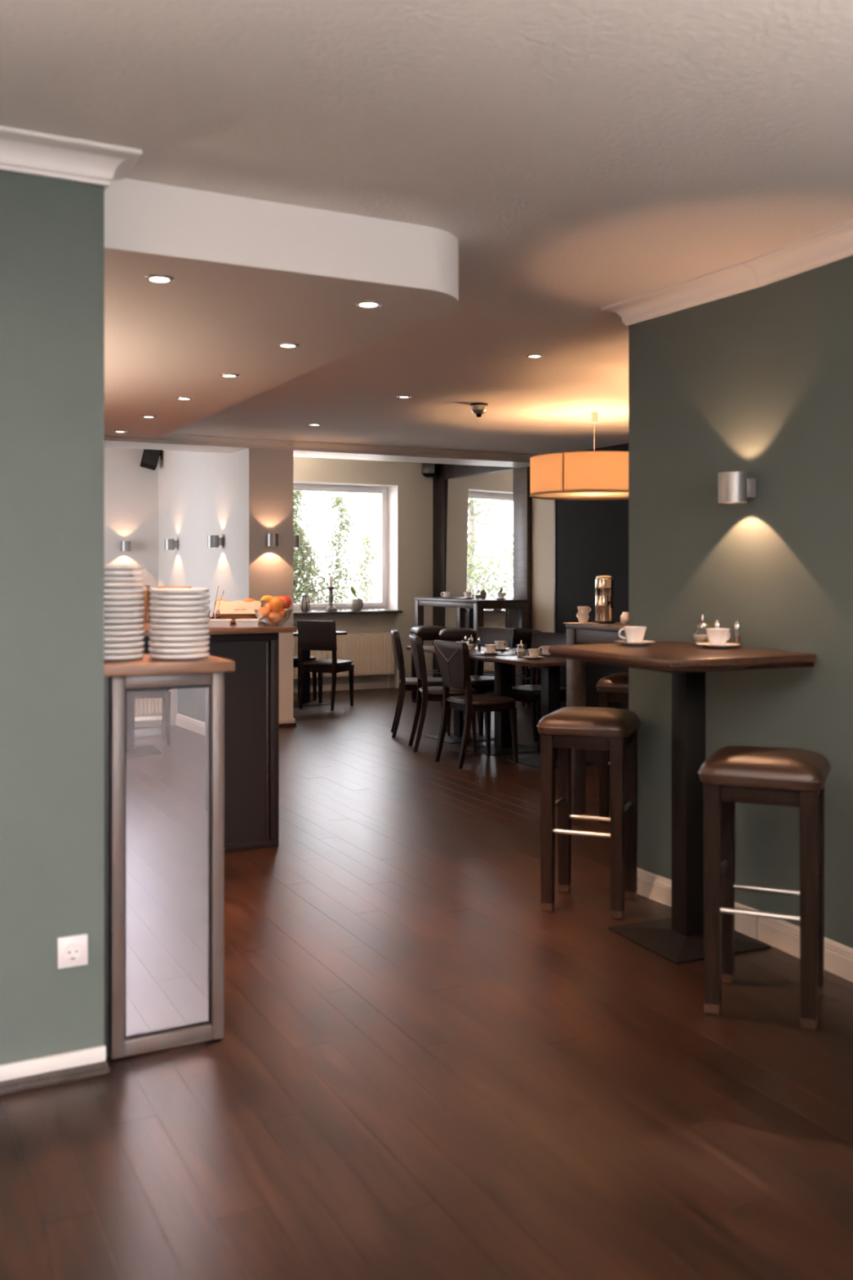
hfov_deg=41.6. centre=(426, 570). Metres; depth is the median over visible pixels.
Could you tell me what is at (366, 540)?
climbing ivy
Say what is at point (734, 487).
wall sconce
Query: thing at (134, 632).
plate
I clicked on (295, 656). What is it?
dining chair
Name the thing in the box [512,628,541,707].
dining chair
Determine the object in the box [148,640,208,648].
plate
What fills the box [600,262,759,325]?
trim
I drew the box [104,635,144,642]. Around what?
plate
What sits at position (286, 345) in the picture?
recessed light
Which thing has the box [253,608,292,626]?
fruit bowl
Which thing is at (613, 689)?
bar stool
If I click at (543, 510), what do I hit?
wall
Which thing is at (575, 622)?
tray
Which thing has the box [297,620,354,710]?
dining chair
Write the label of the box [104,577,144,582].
plate
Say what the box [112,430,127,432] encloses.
recessed light
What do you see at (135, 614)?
plate
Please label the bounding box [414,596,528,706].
bar table
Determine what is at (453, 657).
dining chair
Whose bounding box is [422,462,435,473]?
grille
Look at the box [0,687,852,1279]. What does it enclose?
floor
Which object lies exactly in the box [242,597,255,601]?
bread roll
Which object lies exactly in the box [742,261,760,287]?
trim
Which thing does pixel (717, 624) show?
salt shaker
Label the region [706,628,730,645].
coffee cup
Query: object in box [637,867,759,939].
baseboard
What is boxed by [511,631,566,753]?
dining chair
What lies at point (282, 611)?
orange
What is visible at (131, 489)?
wall
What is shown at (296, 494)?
climbing ivy
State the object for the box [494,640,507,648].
coffee cup
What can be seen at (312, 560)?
climbing ivy
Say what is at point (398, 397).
recessed light
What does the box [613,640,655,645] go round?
saucer
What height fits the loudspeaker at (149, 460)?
0.308 m
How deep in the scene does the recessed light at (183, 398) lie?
6.10 m
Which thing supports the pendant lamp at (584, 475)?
hanging from the ceiling
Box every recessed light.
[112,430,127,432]
[140,415,156,418]
[144,274,174,284]
[175,396,193,400]
[218,373,239,377]
[276,342,299,348]
[309,423,320,426]
[355,300,382,308]
[396,395,411,398]
[525,354,543,358]
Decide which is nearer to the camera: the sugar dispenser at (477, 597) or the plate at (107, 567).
the plate at (107, 567)
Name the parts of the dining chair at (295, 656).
seat frame, seat, leg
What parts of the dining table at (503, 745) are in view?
plate, post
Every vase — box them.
[299,595,310,612]
[480,589,486,599]
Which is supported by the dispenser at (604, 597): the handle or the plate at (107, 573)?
the handle
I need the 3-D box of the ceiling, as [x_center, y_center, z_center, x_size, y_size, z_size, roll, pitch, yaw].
[0.425,-1.210,3.539,9.200,0.120,13.300,0,0,-27]
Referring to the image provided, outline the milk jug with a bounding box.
[620,612,628,623]
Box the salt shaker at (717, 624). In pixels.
[714,620,720,628]
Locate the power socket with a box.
[57,933,87,968]
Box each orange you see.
[268,596,284,611]
[279,608,285,617]
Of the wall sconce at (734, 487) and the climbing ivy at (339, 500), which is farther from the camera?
the climbing ivy at (339, 500)
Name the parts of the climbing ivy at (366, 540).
stem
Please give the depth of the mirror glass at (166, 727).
3.25 m
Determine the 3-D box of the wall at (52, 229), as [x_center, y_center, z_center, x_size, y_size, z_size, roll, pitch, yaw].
[-2.357,0.115,2.424,3.232,2.530,0.130,0,0,-27]
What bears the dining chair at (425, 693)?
on the floor
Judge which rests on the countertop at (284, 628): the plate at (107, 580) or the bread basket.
the bread basket
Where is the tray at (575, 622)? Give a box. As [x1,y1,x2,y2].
[564,622,599,623]
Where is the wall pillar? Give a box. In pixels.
[158,448,293,719]
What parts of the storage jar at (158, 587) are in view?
lid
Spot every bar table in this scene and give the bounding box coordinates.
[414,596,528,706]
[548,641,816,964]
[565,622,628,814]
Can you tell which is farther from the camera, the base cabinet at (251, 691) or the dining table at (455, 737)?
the dining table at (455, 737)
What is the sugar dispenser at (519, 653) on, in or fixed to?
on the dining table at (550, 666)
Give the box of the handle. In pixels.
[609,595,613,608]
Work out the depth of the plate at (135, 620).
3.29 m
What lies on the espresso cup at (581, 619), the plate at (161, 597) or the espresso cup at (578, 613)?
the espresso cup at (578, 613)
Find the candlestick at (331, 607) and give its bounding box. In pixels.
[324,586,336,611]
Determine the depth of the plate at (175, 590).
3.31 m
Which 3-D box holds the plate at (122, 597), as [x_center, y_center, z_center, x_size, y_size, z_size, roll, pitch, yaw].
[-0.933,0.079,3.352,0.179,0.017,0.179,0,0,-10]
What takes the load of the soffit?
attached to the ceiling
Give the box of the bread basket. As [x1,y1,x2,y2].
[212,613,260,625]
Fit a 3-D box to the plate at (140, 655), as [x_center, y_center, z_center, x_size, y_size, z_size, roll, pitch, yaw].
[-0.933,0.255,3.350,0.179,0.017,0.179,0,0,45]
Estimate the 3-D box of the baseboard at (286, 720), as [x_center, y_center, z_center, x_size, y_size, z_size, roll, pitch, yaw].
[-2.091,1.345,11.307,0.434,0.070,3.185,0,0,-27]
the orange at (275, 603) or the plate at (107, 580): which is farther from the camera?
the orange at (275, 603)
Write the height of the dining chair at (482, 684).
0.886 m
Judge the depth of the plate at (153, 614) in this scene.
3.32 m
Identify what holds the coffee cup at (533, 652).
on the saucer at (527, 657)
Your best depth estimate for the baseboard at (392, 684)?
13.06 m
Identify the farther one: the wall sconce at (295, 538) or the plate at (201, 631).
the wall sconce at (295, 538)
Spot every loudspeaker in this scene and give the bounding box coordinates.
[139,448,162,470]
[422,462,439,477]
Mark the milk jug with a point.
(624, 616)
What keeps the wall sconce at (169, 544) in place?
attached to the wall pillar
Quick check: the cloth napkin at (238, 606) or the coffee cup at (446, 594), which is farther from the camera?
the coffee cup at (446, 594)
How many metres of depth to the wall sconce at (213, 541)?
10.41 m
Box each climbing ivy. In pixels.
[293,490,333,611]
[293,506,337,611]
[293,525,342,611]
[313,494,375,610]
[343,535,380,610]
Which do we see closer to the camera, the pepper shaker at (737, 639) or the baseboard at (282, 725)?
the pepper shaker at (737, 639)
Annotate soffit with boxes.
[104,177,458,438]
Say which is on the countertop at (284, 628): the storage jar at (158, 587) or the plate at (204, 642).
the storage jar at (158, 587)
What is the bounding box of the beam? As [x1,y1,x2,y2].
[104,439,529,467]
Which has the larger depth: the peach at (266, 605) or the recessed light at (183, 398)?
the recessed light at (183, 398)
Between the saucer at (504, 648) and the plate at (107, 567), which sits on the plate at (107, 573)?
the plate at (107, 567)
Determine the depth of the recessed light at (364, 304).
3.94 m
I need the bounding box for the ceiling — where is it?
[0,0,852,454]
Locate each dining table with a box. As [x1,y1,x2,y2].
[293,630,346,706]
[406,644,515,743]
[466,648,542,755]
[485,654,604,768]
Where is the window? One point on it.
(388, 602)
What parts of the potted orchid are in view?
pot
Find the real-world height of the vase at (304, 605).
0.195 m
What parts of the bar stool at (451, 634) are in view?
seat, leg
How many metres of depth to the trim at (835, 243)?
3.94 m
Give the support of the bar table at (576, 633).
on the floor
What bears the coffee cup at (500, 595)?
on the saucer
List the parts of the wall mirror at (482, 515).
post, post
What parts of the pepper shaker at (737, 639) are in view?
lid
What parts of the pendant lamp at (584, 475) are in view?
lamp shade, cord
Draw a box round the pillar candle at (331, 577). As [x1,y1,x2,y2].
[328,575,333,586]
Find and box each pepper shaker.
[477,637,481,649]
[733,621,742,647]
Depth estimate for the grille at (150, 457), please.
12.38 m
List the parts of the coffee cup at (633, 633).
handle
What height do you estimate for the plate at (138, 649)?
0.017 m
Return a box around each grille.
[142,448,159,466]
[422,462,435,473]
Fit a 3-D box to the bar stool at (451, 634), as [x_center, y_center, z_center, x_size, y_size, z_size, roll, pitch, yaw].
[0.315,0.976,11.257,0.381,0.808,0.381,0,0,0]
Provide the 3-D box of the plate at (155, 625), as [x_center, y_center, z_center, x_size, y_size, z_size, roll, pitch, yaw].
[-0.744,0.167,3.380,0.179,0.017,0.179,0,0,7]
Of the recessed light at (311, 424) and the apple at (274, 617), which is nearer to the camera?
the apple at (274, 617)
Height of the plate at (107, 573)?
0.017 m
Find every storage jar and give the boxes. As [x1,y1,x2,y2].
[133,585,151,623]
[156,586,191,605]
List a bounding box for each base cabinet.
[104,671,223,1059]
[140,632,278,852]
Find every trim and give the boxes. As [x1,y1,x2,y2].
[0,125,142,191]
[104,433,537,461]
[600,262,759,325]
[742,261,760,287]
[744,219,852,286]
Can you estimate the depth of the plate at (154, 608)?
3.31 m
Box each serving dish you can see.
[207,618,231,627]
[234,618,260,627]
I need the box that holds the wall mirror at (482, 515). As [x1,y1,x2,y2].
[432,463,532,702]
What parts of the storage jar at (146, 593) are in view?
glass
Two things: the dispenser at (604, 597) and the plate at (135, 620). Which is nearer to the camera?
the plate at (135, 620)
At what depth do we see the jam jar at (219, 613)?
5.63 m
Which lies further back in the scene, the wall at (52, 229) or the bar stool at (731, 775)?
the bar stool at (731, 775)
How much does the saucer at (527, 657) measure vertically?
0.015 m
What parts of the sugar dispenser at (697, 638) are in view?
glass, lid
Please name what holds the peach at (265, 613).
in the fruit bowl
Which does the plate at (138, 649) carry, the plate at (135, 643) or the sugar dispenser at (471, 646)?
the plate at (135, 643)
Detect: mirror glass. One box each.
[125,686,208,1035]
[444,469,513,675]
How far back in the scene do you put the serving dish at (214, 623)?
5.48 m
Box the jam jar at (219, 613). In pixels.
[208,608,220,618]
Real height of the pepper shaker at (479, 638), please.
0.098 m
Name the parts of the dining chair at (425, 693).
leg, backrest, leg, seat frame, seat, leg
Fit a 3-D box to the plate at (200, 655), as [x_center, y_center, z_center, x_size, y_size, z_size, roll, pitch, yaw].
[-0.743,0.255,3.379,0.179,0.017,0.179,0,0,19]
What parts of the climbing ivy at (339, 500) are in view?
stem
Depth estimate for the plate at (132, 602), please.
3.29 m
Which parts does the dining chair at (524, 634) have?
leg, foot rail, leg, seat, leg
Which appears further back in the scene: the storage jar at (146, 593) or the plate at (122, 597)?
the storage jar at (146, 593)
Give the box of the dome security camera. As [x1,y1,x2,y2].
[470,402,488,417]
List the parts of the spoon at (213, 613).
handle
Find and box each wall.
[0,169,104,1064]
[104,447,158,605]
[293,456,432,688]
[497,469,554,684]
[628,255,852,948]
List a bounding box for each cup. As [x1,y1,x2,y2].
[440,591,450,597]
[463,591,471,597]
[484,644,496,653]
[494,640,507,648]
[497,592,506,598]
[528,648,540,657]
[538,645,550,654]
[576,612,588,617]
[577,606,591,611]
[577,609,590,614]
[577,615,589,622]
[617,626,646,642]
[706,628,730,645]
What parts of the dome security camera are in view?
mounting plate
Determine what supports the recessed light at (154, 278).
attached to the soffit
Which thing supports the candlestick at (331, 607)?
on the window
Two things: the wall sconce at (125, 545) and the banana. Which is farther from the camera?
the wall sconce at (125, 545)
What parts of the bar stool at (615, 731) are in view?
leg, foot rail, leg, foot rail, seat, foot rail, leg, foot rail, leg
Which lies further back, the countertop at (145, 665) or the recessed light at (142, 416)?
the recessed light at (142, 416)
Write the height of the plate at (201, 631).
0.017 m
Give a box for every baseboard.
[0,1044,110,1095]
[278,717,294,724]
[278,722,296,727]
[293,681,395,693]
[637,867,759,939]
[757,911,852,982]
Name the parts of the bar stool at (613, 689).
leg, seat, leg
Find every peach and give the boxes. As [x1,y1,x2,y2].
[258,606,270,617]
[263,603,272,611]
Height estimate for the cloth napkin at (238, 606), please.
0.068 m
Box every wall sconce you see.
[120,541,130,551]
[164,538,178,550]
[207,535,223,547]
[267,533,279,546]
[293,534,299,547]
[718,471,755,503]
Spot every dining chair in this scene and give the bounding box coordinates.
[293,654,316,699]
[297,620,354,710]
[391,629,450,737]
[408,634,476,751]
[433,640,518,768]
[446,626,516,736]
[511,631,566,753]
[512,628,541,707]
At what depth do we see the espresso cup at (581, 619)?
6.35 m
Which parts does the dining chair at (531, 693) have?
leg, leg, seat frame, seat, backrest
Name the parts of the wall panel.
edge trim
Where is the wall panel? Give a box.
[554,443,628,710]
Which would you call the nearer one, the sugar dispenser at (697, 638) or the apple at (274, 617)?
the sugar dispenser at (697, 638)
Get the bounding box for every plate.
[104,564,143,570]
[104,570,143,577]
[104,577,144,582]
[104,582,144,588]
[104,588,144,595]
[104,594,144,600]
[104,600,144,606]
[104,605,144,613]
[104,611,144,618]
[104,617,143,624]
[104,622,143,631]
[104,628,144,636]
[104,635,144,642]
[104,640,144,648]
[104,646,144,654]
[104,652,144,661]
[148,587,209,594]
[148,605,209,612]
[148,611,208,617]
[148,617,209,624]
[148,622,209,630]
[148,628,209,635]
[148,634,209,642]
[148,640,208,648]
[148,645,208,653]
[148,651,209,660]
[149,594,209,600]
[149,600,209,606]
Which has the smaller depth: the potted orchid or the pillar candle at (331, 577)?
the pillar candle at (331, 577)
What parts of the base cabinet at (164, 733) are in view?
panel, rail, rail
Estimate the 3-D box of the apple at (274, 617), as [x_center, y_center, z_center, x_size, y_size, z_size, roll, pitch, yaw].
[-0.757,0.229,5.612,0.071,0.067,0.072,0,0,18]
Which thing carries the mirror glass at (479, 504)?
on the wall mirror at (482, 515)
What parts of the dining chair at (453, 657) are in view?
leg, backrest, leg, seat frame, seat, leg, leg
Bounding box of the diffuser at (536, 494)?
[533,491,628,497]
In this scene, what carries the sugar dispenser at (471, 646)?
on the dining table at (455, 737)
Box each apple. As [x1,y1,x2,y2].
[267,610,282,623]
[280,595,292,608]
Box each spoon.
[212,585,218,616]
[215,590,223,616]
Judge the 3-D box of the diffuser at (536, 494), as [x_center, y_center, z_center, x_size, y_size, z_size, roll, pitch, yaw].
[1.217,-0.558,8.148,0.920,0.003,0.920,0,0,-27]
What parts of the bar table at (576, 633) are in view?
leg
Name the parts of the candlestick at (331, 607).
stem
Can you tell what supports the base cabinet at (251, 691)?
on the floor
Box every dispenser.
[466,634,476,649]
[474,587,481,599]
[515,640,526,656]
[593,575,615,623]
[692,614,710,645]
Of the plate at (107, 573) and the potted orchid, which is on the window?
the potted orchid
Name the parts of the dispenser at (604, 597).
lid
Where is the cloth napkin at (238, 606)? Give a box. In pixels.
[214,600,262,614]
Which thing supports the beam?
attached to the ceiling
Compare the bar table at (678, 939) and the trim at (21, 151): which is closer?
the trim at (21, 151)
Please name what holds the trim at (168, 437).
attached to the wall at (543, 510)
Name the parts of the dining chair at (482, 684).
leg, leg, leg, seat, seat frame, backrest, leg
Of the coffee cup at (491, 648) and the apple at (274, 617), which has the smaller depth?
the apple at (274, 617)
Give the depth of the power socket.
3.06 m
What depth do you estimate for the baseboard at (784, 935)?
4.02 m
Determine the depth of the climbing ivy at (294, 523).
14.46 m
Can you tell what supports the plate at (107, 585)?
on the plate at (107, 591)
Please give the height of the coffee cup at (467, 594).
0.066 m
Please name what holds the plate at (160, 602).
on the plate at (154, 608)
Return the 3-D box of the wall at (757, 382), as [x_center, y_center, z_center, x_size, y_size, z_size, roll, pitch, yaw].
[2.578,0.115,1.459,0.680,2.530,7.630,0,0,-27]
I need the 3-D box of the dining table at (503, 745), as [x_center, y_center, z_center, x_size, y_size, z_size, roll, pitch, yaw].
[0.594,1.005,8.698,0.700,0.750,0.655,0,0,-27]
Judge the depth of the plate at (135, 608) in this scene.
3.29 m
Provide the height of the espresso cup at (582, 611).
0.040 m
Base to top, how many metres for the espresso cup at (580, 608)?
0.040 m
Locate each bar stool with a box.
[409,625,447,704]
[439,627,476,710]
[537,706,641,919]
[595,672,628,822]
[697,745,831,1031]
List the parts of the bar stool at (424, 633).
leg, seat, foot rail, leg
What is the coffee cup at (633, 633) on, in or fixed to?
on the saucer at (625, 642)
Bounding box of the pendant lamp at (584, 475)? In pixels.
[529,412,628,500]
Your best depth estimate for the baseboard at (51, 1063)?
3.03 m
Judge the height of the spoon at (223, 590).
0.131 m
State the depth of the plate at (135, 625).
3.29 m
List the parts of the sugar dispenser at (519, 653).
lid, glass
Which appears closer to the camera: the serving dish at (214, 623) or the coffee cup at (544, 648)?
the serving dish at (214, 623)
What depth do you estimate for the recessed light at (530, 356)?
6.00 m
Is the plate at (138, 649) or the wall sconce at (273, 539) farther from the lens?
the wall sconce at (273, 539)
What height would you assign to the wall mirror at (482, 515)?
2.740 m
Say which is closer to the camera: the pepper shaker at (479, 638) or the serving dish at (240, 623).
the serving dish at (240, 623)
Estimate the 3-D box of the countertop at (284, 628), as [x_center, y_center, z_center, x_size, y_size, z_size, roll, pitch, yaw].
[-1.715,0.290,6.553,1.000,0.028,2.740,0,0,-27]
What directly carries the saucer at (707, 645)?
on the bar table at (678, 939)
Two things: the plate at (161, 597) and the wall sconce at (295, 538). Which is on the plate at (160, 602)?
the plate at (161, 597)
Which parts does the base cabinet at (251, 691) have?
rail, rail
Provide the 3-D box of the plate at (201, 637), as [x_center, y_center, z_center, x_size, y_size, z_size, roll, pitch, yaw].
[-0.743,0.202,3.379,0.179,0.017,0.179,0,0,32]
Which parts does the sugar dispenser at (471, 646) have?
glass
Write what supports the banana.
in the fruit bowl
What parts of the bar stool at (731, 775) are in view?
leg, foot rail, leg, foot rail, seat, foot rail, leg, leg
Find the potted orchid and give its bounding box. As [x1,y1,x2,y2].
[350,577,372,611]
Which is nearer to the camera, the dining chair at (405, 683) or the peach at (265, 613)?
the peach at (265, 613)
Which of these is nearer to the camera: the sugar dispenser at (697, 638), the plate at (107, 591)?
the plate at (107, 591)
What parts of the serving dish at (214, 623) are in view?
under plate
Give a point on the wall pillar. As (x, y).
(242, 497)
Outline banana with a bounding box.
[260,595,272,602]
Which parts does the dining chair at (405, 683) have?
leg, backrest, leg, seat, seat frame, leg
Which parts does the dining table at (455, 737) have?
plate, post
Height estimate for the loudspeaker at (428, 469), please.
0.280 m
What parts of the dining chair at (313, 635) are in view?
leg, backrest, leg, seat frame, seat, leg, leg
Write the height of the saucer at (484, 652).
0.015 m
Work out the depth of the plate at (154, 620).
3.31 m
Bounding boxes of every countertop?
[104,653,235,676]
[139,610,296,636]
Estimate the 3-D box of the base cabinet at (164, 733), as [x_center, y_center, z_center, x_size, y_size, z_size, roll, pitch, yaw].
[-0.833,0.837,3.382,0.356,1.086,0.345,0,0,-27]
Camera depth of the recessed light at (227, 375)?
5.38 m
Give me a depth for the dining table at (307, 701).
11.68 m
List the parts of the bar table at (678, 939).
post, plate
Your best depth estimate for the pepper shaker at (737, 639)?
4.24 m
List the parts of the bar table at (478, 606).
leg, leg, leg, leg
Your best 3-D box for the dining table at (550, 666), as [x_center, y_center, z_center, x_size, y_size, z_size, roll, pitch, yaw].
[0.895,1.005,8.113,0.700,0.750,0.655,0,0,-27]
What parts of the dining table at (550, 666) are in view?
post, plate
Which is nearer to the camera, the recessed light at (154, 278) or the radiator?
the recessed light at (154, 278)
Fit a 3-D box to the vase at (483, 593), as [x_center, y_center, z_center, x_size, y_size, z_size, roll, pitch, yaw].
[0.598,0.242,11.842,0.072,0.104,0.072,0,0,0]
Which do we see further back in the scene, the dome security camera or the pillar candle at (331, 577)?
the pillar candle at (331, 577)
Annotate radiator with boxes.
[293,632,394,688]
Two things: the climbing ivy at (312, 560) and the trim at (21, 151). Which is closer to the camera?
the trim at (21, 151)
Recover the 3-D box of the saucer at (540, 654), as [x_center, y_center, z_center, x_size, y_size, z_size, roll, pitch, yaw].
[0.897,0.622,8.361,0.160,0.015,0.160,0,0,-27]
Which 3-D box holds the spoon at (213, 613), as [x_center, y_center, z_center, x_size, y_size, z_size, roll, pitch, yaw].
[-1.060,0.150,5.634,0.031,0.159,0.017,0,0,7]
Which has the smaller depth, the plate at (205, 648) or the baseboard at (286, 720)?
the plate at (205, 648)
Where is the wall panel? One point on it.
(591, 537)
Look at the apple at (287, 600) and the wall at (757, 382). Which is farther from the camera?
the apple at (287, 600)
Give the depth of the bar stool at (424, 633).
11.60 m
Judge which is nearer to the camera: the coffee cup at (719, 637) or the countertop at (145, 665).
the countertop at (145, 665)
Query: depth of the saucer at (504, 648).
8.90 m
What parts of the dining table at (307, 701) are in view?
post, plate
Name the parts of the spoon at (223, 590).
handle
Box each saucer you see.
[480,651,501,654]
[495,647,510,650]
[523,656,545,659]
[538,653,550,656]
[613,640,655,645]
[696,642,739,648]
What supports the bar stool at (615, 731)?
on the floor

